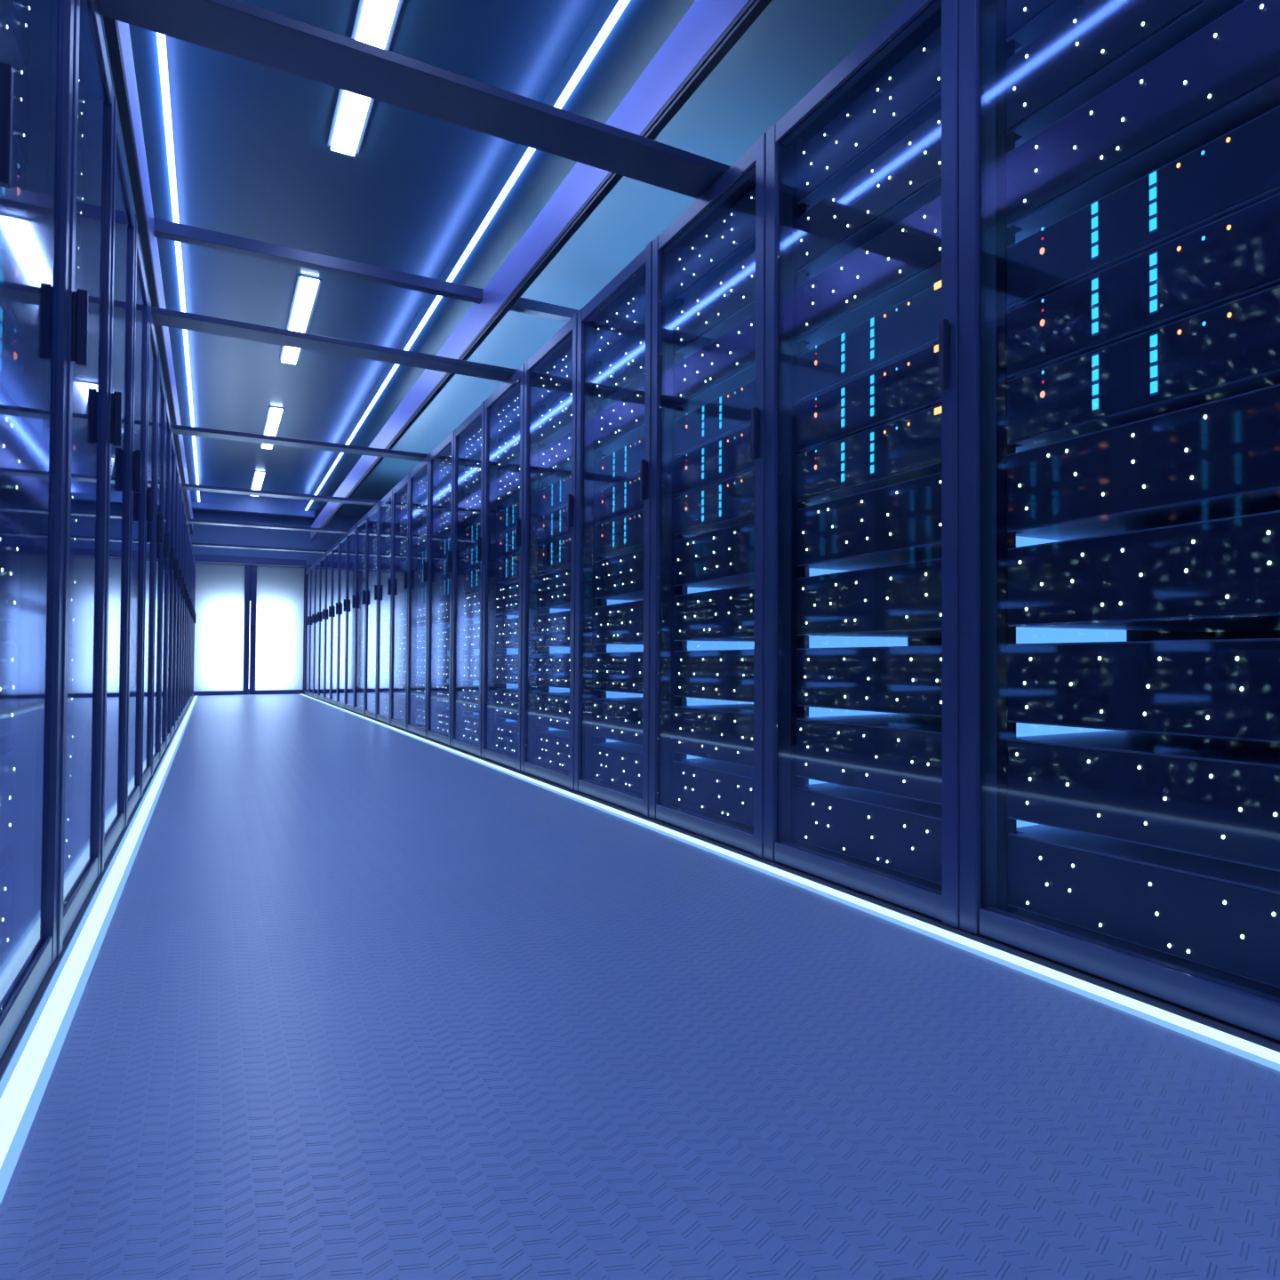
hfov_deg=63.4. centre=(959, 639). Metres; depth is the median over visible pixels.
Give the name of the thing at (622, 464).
server
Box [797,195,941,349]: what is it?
server
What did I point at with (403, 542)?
server
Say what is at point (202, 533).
ceiling
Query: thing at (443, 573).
server
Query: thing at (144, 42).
ceiling
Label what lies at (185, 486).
cross beam
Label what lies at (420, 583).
server
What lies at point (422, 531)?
server
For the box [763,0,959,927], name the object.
tall cabinet
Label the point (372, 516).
tall cabinet
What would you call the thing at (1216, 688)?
server
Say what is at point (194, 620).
tall cabinet
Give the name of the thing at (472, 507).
server
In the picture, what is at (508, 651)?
light
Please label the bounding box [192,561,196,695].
tall cabinet
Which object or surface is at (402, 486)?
tall cabinet
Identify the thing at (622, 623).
server
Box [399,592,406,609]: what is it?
server
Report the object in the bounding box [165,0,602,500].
ceiling
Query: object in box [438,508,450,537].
server
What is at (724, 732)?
server
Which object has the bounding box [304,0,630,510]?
ceiling light strip
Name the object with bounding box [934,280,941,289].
light
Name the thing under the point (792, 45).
ceiling
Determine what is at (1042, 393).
light
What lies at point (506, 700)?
server
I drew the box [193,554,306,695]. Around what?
door
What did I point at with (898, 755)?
server
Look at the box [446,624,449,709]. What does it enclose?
light
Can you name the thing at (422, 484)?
server
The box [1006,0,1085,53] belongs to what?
server
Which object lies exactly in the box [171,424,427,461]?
cross beam
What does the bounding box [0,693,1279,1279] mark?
floor
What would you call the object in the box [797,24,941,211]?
server
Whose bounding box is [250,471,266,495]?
recessed light
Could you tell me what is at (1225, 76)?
server
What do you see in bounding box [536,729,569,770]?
server
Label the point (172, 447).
tall cabinet
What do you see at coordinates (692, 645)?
light
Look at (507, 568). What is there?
server
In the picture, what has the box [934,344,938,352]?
light
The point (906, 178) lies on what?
server
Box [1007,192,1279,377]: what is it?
server
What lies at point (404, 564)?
server
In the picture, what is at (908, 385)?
server
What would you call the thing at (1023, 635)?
light
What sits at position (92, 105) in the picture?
tall cabinet
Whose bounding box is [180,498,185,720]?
tall cabinet
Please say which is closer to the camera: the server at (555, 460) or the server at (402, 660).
the server at (555, 460)
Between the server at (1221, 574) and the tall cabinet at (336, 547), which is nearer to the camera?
the server at (1221, 574)
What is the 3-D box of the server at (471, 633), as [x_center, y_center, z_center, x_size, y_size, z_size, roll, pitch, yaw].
[-2.731,-0.017,6.162,0.701,0.161,0.796,1,-2,-38]
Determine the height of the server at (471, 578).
0.134 m
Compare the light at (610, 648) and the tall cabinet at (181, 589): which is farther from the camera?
the tall cabinet at (181, 589)
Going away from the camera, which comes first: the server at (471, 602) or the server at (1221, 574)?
the server at (1221, 574)
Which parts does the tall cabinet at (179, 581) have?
glass pane, post, handle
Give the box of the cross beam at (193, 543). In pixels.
[191,542,327,552]
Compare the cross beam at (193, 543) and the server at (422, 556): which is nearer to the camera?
the server at (422, 556)
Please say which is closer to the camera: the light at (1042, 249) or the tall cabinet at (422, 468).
the light at (1042, 249)
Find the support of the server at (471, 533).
in the tall cabinet at (476, 420)
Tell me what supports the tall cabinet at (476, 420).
on the floor
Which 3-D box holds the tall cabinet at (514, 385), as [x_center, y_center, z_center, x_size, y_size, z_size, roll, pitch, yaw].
[-2.163,-0.360,5.473,0.884,2.076,0.897,1,-2,-38]
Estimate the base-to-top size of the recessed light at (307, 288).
0.028 m
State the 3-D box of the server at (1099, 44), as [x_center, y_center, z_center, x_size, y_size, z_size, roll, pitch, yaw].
[0.587,-1.129,1.924,0.701,0.156,0.796,1,-2,-38]
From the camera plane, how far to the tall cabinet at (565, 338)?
4.83 m
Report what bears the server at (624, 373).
in the tall cabinet at (638, 272)
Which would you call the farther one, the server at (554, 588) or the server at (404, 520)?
the server at (404, 520)
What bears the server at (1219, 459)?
in the tall cabinet at (985, 635)
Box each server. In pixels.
[398,679,405,698]
[398,701,405,719]
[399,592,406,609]
[399,610,406,630]
[399,633,406,652]
[399,656,406,675]
[400,490,407,514]
[400,513,407,536]
[400,536,407,558]
[400,560,407,577]
[400,576,406,593]
[416,549,426,569]
[416,568,425,587]
[416,585,425,605]
[416,605,425,627]
[416,631,425,652]
[416,656,425,677]
[416,680,424,703]
[416,704,424,726]
[417,472,427,501]
[417,498,426,525]
[417,524,426,549]
[436,682,448,707]
[436,709,448,733]
[437,599,449,624]
[437,627,449,651]
[437,656,449,679]
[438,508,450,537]
[438,536,450,559]
[438,558,450,580]
[438,576,449,599]
[439,452,451,484]
[439,480,451,511]
[462,685,479,713]
[462,714,479,742]
[463,591,479,620]
[463,623,479,649]
[463,655,479,680]
[464,425,481,464]
[464,456,481,494]
[464,489,480,524]
[464,520,480,549]
[464,544,479,570]
[464,566,479,592]
[494,720,517,754]
[495,617,518,648]
[495,654,518,684]
[495,688,518,720]
[496,392,520,439]
[496,428,519,473]
[496,464,519,506]
[496,501,519,535]
[496,528,519,559]
[496,552,519,583]
[496,581,519,615]
[536,610,570,647]
[536,653,570,687]
[536,692,569,731]
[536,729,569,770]
[537,505,571,544]
[537,534,571,573]
[537,568,570,608]
[538,388,572,446]
[538,432,571,484]
[538,473,571,516]
[539,346,572,407]
[592,651,643,694]
[592,696,643,745]
[592,741,642,792]
[593,548,644,600]
[593,600,643,644]
[594,384,645,455]
[594,436,644,491]
[594,473,644,524]
[594,508,644,558]
[595,283,645,365]
[595,333,645,409]
[672,703,753,767]
[672,758,753,826]
[673,520,754,588]
[673,584,754,641]
[673,648,754,702]
[674,313,755,412]
[674,378,755,455]
[674,424,754,495]
[674,469,754,536]
[675,187,755,303]
[675,250,755,358]
[795,713,942,805]
[795,783,942,884]
[796,342,941,452]
[796,403,941,505]
[796,472,941,570]
[796,558,941,638]
[796,645,941,716]
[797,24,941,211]
[797,110,941,280]
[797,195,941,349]
[797,280,941,401]
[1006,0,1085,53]
[1006,0,1247,147]
[1007,0,1279,241]
[1007,105,1279,309]
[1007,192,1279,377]
[1007,284,1279,451]
[1007,384,1279,540]
[1007,510,1279,631]
[1008,638,1279,743]
[1008,730,1279,871]
[1008,824,1279,988]
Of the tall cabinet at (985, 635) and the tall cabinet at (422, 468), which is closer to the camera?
the tall cabinet at (985, 635)
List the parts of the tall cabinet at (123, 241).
handle, glass pane, post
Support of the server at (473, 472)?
in the tall cabinet at (476, 420)
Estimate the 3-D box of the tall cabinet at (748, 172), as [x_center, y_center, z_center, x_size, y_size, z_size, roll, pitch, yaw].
[-0.504,-0.406,3.344,0.884,2.076,0.897,1,-2,-38]
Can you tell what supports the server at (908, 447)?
in the tall cabinet at (914, 20)
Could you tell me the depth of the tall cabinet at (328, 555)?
13.10 m
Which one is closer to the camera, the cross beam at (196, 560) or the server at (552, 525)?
the server at (552, 525)
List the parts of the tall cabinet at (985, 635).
post, mounting rail, door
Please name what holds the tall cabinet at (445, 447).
on the floor
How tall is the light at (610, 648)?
1.930 m
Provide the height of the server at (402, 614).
0.161 m
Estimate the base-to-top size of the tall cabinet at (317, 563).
2.076 m
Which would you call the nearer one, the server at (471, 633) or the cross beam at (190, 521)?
the server at (471, 633)
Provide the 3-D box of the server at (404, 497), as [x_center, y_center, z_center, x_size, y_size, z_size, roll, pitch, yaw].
[-4.391,-1.184,8.317,0.701,0.156,0.796,1,-2,-38]
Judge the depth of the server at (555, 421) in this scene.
4.60 m
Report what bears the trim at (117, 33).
attached to the wall
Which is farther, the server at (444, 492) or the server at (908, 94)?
the server at (444, 492)
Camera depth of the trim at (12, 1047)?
1.82 m
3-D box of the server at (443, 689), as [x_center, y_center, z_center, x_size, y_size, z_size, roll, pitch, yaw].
[-3.284,0.389,6.864,0.701,0.162,0.796,1,-2,-38]
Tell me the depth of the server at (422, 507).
7.52 m
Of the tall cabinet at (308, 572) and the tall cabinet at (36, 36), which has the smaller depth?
the tall cabinet at (36, 36)
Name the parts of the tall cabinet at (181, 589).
glass pane, post, handle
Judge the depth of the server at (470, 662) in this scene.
6.01 m
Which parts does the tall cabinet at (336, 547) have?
post, glass pane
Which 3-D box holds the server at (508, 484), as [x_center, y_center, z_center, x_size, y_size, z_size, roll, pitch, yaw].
[-2.179,-0.856,5.469,0.701,0.155,0.796,1,-2,-38]
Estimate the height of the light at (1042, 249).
0.015 m
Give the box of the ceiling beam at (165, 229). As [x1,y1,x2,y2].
[135,214,578,321]
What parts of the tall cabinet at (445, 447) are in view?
post, mounting rail, handle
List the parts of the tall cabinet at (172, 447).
glass pane, post, handle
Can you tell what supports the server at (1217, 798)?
in the tall cabinet at (985, 635)
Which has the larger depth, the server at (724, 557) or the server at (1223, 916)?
the server at (724, 557)
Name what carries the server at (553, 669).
in the tall cabinet at (565, 338)
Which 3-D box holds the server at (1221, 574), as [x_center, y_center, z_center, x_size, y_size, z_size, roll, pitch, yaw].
[0.588,-0.109,1.903,0.701,0.161,0.796,1,-2,-38]
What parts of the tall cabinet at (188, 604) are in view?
handle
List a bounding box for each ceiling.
[99,15,198,501]
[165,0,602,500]
[184,504,361,570]
[306,0,904,517]
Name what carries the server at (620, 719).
in the tall cabinet at (638, 272)
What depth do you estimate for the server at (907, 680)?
2.36 m
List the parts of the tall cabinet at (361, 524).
post, glass pane, handle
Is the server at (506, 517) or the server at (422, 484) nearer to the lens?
the server at (506, 517)
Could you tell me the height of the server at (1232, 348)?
0.134 m
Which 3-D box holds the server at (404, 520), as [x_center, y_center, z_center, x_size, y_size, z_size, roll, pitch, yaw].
[-4.391,-0.990,8.313,0.701,0.156,0.796,1,-2,-38]
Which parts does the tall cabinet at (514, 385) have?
post, mounting rail, handle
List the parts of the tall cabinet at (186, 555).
glass pane, handle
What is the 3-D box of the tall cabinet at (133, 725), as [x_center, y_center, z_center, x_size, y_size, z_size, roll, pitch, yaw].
[-3.420,-0.403,3.354,0.884,2.076,0.897,1,-2,-38]
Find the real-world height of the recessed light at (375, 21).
0.028 m
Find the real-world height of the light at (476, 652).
1.930 m
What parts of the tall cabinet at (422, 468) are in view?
post, mounting rail, handle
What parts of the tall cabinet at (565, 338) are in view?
post, mounting rail, handle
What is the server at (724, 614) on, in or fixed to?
in the tall cabinet at (748, 172)
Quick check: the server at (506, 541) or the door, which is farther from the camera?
the door
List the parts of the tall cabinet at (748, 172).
post, mounting rail, handle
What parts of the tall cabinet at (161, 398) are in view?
glass pane, handle, post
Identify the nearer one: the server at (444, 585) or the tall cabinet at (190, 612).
the server at (444, 585)
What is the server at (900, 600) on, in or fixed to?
in the tall cabinet at (914, 20)
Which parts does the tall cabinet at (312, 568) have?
post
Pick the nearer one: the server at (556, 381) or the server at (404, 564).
the server at (556, 381)
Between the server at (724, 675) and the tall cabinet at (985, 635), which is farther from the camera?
the server at (724, 675)
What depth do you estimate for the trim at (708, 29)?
4.31 m
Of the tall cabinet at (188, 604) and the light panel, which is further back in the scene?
the light panel
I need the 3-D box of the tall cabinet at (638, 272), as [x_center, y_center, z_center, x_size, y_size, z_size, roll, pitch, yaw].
[-1.057,-0.391,4.053,0.884,2.076,0.897,1,-2,-38]
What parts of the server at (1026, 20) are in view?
panel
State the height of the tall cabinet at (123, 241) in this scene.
2.076 m
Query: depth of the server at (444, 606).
6.76 m
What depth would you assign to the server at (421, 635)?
7.48 m
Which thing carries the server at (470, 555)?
in the tall cabinet at (476, 420)
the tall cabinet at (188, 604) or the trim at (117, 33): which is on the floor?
the tall cabinet at (188, 604)
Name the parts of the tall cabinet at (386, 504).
post, handle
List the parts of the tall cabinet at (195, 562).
post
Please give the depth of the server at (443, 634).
6.74 m
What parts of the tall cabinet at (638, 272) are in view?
post, mounting rail, handle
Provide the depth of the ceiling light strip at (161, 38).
5.02 m
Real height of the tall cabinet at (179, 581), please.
2.076 m
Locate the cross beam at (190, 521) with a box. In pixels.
[187,519,349,534]
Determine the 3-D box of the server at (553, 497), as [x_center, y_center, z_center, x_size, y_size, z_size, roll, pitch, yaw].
[-1.626,-0.689,4.755,0.703,0.129,0.796,1,-2,-38]
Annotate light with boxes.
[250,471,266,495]
[259,406,285,448]
[279,273,321,364]
[327,0,403,156]
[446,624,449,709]
[472,620,479,714]
[505,615,518,721]
[548,608,570,730]
[606,600,643,742]
[687,412,754,759]
[808,349,907,783]
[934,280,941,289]
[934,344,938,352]
[934,406,941,415]
[1015,241,1126,827]
[1040,247,1044,255]
[1040,319,1044,326]
[1040,391,1045,398]
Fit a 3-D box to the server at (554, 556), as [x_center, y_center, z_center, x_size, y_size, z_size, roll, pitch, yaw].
[-1.626,-0.409,4.749,0.703,0.134,0.796,1,-2,-38]
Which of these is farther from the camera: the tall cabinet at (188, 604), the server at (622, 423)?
the tall cabinet at (188, 604)
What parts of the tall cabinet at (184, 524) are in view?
glass pane, handle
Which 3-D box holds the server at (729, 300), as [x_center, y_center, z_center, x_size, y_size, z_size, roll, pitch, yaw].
[-0.520,-1.098,3.344,0.701,0.156,0.796,1,-2,-38]
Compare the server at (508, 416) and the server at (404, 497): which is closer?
the server at (508, 416)
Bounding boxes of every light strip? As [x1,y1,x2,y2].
[0,696,198,1204]
[156,32,199,502]
[299,693,1279,1071]
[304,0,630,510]
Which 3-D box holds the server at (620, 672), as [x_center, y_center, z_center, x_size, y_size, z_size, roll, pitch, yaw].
[-1.071,0.132,4.028,0.701,0.160,0.796,1,-2,-38]
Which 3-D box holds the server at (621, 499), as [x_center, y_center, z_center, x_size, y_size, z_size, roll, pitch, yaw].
[-1.073,-0.565,4.042,0.703,0.136,0.796,1,-2,-38]
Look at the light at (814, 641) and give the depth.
2.82 m
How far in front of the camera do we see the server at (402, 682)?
8.19 m
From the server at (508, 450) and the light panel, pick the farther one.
the light panel
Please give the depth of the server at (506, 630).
5.30 m
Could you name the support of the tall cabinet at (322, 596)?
on the floor
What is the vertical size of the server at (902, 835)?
0.147 m
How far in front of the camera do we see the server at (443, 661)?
6.75 m
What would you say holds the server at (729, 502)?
in the tall cabinet at (748, 172)
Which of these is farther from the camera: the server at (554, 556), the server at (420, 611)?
the server at (420, 611)
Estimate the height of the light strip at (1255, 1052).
0.008 m
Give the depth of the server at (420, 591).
7.50 m
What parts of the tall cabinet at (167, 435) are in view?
glass pane, handle, post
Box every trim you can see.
[0,696,193,1079]
[102,16,192,534]
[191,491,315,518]
[310,0,772,542]
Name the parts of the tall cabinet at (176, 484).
glass pane, post, handle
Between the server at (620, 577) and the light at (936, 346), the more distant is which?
the server at (620, 577)
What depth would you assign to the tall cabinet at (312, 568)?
15.25 m
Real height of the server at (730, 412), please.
0.129 m
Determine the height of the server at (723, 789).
0.147 m
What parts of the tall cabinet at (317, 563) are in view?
post, glass pane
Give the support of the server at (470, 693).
in the tall cabinet at (476, 420)
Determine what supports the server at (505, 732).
in the tall cabinet at (514, 385)
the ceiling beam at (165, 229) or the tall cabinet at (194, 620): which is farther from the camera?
the tall cabinet at (194, 620)
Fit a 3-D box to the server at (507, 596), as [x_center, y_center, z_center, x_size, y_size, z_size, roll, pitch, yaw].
[-2.178,-0.226,5.456,0.701,0.161,0.796,1,-2,-38]
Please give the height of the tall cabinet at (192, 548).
2.076 m
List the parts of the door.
frosted glass, frosted glass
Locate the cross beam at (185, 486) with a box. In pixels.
[181,483,379,505]
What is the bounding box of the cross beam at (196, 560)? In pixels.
[194,559,311,567]
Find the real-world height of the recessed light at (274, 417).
0.028 m
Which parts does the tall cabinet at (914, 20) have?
post, mounting rail, handle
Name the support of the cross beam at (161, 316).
on the tall cabinet at (514, 385)
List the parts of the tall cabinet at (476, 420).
post, mounting rail, handle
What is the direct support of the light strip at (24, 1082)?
on the floor
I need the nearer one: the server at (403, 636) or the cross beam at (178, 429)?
the cross beam at (178, 429)
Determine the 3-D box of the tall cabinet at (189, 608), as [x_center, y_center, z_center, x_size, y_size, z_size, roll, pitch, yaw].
[-9.504,-0.234,11.162,0.884,2.076,0.897,1,-2,-38]
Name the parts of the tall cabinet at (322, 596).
post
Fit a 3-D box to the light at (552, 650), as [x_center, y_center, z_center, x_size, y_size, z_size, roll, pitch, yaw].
[-1.957,-0.363,5.004,0.340,1.930,0.007,1,-2,-38]
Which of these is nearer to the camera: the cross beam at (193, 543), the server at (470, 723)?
the server at (470, 723)
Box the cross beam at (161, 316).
[150,306,517,382]
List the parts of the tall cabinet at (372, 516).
post, handle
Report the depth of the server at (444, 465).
6.79 m
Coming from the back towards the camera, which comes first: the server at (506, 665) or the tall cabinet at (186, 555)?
the tall cabinet at (186, 555)
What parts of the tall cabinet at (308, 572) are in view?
post, glass pane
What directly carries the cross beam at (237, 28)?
on the tall cabinet at (748, 172)
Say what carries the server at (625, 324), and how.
in the tall cabinet at (638, 272)
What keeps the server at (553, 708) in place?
in the tall cabinet at (565, 338)
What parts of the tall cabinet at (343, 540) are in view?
post, handle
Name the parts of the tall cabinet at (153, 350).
glass pane, handle, post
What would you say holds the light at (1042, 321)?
attached to the server at (1235, 256)
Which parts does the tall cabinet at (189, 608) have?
handle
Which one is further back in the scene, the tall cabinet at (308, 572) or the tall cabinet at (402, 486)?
the tall cabinet at (308, 572)
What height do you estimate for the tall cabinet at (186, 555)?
2.076 m
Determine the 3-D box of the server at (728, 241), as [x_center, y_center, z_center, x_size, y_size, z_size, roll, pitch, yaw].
[-0.520,-1.292,3.348,0.701,0.156,0.796,1,-2,-38]
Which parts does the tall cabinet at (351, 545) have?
post, handle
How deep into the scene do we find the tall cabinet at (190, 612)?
12.43 m
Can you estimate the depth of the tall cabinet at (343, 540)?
11.67 m
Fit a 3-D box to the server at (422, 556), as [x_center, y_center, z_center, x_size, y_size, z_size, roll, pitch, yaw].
[-3.838,-0.627,7.595,0.703,0.129,0.796,1,-2,-38]
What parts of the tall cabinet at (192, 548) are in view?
post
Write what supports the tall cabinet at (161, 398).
on the floor
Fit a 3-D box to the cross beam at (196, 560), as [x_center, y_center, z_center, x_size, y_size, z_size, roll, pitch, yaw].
[-11.132,-1.204,15.138,1.659,0.027,0.190,1,-2,-38]
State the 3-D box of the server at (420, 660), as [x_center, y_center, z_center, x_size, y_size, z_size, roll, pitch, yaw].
[-3.837,0.209,7.578,0.701,0.160,0.796,1,-2,-38]
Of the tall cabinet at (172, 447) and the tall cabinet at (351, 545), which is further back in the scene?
the tall cabinet at (351, 545)
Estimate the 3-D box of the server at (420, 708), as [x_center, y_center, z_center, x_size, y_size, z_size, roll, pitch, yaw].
[-3.837,0.589,7.570,0.701,0.147,0.796,1,-2,-38]
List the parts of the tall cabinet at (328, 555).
post, glass pane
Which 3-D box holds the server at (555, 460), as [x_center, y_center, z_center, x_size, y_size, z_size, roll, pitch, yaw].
[-1.626,-0.872,4.760,0.701,0.155,0.796,1,-2,-38]
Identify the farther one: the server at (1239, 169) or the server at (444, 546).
the server at (444, 546)
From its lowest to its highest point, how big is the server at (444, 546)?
0.129 m
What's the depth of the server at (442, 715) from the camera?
6.75 m
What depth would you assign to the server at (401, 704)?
8.21 m
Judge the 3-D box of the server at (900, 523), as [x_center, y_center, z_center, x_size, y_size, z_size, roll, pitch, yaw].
[0.034,-0.288,2.617,0.701,0.161,0.796,1,-2,-38]
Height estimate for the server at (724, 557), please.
0.161 m
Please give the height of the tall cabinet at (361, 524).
2.076 m
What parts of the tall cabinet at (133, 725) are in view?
glass pane, handle, post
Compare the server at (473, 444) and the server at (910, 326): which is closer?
the server at (910, 326)
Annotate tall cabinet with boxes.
[0,0,74,1059]
[56,0,113,956]
[100,95,135,873]
[125,217,149,826]
[140,296,158,797]
[151,351,165,775]
[159,392,170,760]
[165,423,175,749]
[170,448,178,739]
[174,468,181,732]
[177,484,183,726]
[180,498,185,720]
[183,510,187,714]
[184,520,189,711]
[186,532,191,707]
[188,541,191,704]
[189,548,193,703]
[190,551,194,701]
[192,556,195,697]
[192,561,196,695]
[304,567,310,695]
[308,563,314,696]
[312,558,319,698]
[318,552,325,700]
[323,545,332,702]
[329,539,339,705]
[336,531,347,708]
[344,523,356,711]
[353,512,367,715]
[364,502,378,719]
[376,488,392,724]
[390,472,409,730]
[406,453,429,737]
[426,430,454,746]
[450,400,484,757]
[480,362,524,771]
[520,312,577,790]
[574,240,652,817]
[648,132,766,858]
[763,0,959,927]
[959,0,1279,1040]
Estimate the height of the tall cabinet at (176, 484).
2.076 m
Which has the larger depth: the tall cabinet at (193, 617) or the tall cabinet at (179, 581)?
the tall cabinet at (193, 617)
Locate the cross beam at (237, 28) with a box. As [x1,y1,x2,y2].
[96,0,730,198]
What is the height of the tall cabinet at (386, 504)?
2.076 m
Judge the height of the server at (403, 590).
0.136 m
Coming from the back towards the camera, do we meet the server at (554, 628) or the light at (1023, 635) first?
the server at (554, 628)
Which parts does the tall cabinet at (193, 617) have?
post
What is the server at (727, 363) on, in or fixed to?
in the tall cabinet at (748, 172)
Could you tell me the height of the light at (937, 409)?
0.014 m
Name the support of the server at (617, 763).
in the tall cabinet at (638, 272)
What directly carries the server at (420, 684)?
in the tall cabinet at (422, 468)
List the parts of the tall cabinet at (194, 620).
post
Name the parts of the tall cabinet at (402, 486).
post, glass pane, mounting rail, handle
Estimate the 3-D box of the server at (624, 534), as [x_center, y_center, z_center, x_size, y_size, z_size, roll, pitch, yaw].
[-1.073,-0.424,4.040,0.703,0.134,0.796,1,-2,-38]
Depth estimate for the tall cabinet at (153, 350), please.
4.41 m
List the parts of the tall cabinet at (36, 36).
handle, door, post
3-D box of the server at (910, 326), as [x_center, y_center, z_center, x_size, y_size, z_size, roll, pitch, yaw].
[0.033,-0.735,2.626,0.703,0.129,0.796,1,-2,-38]
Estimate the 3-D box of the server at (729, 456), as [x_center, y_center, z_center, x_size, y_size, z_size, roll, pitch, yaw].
[-0.520,-0.580,3.333,0.703,0.136,0.796,1,-2,-38]
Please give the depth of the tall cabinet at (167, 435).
5.89 m

